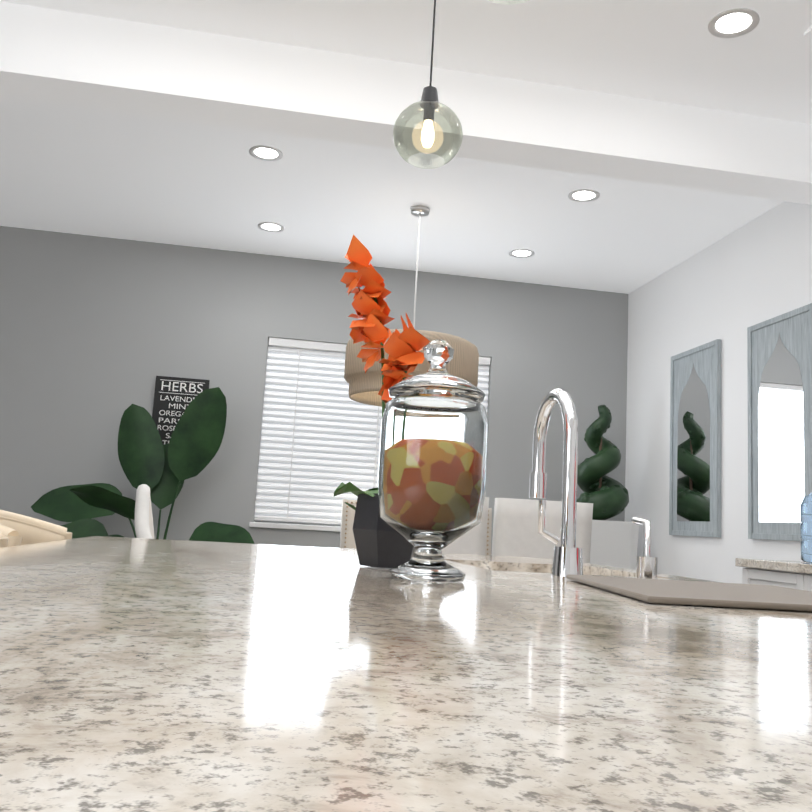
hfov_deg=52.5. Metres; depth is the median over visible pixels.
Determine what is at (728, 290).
wall
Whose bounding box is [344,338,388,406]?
pendant light
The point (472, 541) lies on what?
dining chair
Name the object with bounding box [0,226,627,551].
wall
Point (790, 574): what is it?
base cabinet
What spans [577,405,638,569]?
spiral topiary
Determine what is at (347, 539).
dining chair
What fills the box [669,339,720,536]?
mirror
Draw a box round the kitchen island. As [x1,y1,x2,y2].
[0,388,811,811]
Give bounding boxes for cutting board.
[566,574,811,610]
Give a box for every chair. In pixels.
[134,484,153,538]
[340,499,356,548]
[442,497,488,554]
[485,508,491,555]
[491,498,592,562]
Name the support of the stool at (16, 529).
on the floor
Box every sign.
[152,376,209,444]
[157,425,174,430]
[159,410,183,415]
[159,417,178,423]
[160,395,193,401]
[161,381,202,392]
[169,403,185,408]
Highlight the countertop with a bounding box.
[735,558,811,573]
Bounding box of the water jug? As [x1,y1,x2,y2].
[800,493,811,562]
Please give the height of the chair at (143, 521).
1.131 m
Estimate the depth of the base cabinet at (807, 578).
3.52 m
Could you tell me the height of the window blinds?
1.406 m
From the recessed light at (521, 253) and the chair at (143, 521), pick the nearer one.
the chair at (143, 521)
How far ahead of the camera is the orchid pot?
1.41 m
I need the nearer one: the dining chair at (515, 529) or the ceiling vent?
the ceiling vent
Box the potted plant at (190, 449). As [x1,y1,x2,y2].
[30,387,254,543]
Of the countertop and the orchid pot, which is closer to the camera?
the orchid pot
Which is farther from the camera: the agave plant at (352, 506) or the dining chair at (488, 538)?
the dining chair at (488, 538)
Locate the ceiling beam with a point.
(54, 56)
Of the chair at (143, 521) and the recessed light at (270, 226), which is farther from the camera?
the recessed light at (270, 226)
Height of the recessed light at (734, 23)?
0.006 m
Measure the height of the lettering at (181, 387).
0.070 m
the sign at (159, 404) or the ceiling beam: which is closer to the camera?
the ceiling beam
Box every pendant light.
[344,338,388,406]
[393,0,462,168]
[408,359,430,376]
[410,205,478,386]
[489,0,529,4]
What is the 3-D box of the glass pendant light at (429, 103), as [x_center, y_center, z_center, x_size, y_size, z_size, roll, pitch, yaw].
[0.088,-1.205,2.587,0.216,0.922,0.216,5,-8,-10]
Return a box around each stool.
[0,510,71,546]
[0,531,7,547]
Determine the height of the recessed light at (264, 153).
0.006 m
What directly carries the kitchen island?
on the floor
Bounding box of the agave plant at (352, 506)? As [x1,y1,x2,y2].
[345,502,355,510]
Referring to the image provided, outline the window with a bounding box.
[249,339,478,531]
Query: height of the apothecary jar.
0.337 m
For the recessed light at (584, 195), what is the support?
in the ceiling
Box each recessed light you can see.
[249,145,282,160]
[257,222,284,231]
[509,249,534,257]
[568,189,599,201]
[708,8,759,37]
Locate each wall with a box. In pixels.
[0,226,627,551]
[625,201,811,583]
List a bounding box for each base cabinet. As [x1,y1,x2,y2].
[739,566,802,589]
[803,574,811,590]
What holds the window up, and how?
in the wall at (98, 334)
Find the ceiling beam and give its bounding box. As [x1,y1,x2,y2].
[0,1,811,204]
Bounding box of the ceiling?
[0,0,811,293]
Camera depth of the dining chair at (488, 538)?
6.19 m
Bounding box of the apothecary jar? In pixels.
[378,339,488,581]
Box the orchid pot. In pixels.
[334,234,429,567]
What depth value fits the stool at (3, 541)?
1.52 m
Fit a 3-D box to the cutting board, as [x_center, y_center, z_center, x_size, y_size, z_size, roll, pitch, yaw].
[0.435,0.257,1.133,0.340,0.008,0.400,3,-8,-2]
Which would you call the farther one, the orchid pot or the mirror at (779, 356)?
the mirror at (779, 356)
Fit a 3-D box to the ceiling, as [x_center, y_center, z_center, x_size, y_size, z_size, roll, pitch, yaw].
[-1.394,-2.056,0.769,9.300,0.080,11.800,5,-8,-10]
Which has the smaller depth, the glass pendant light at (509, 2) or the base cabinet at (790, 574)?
the glass pendant light at (509, 2)
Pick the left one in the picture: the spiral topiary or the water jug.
the spiral topiary
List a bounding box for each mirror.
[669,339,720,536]
[747,303,811,540]
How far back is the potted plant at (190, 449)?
5.70 m
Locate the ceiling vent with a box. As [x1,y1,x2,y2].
[804,26,811,36]
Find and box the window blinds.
[254,337,490,524]

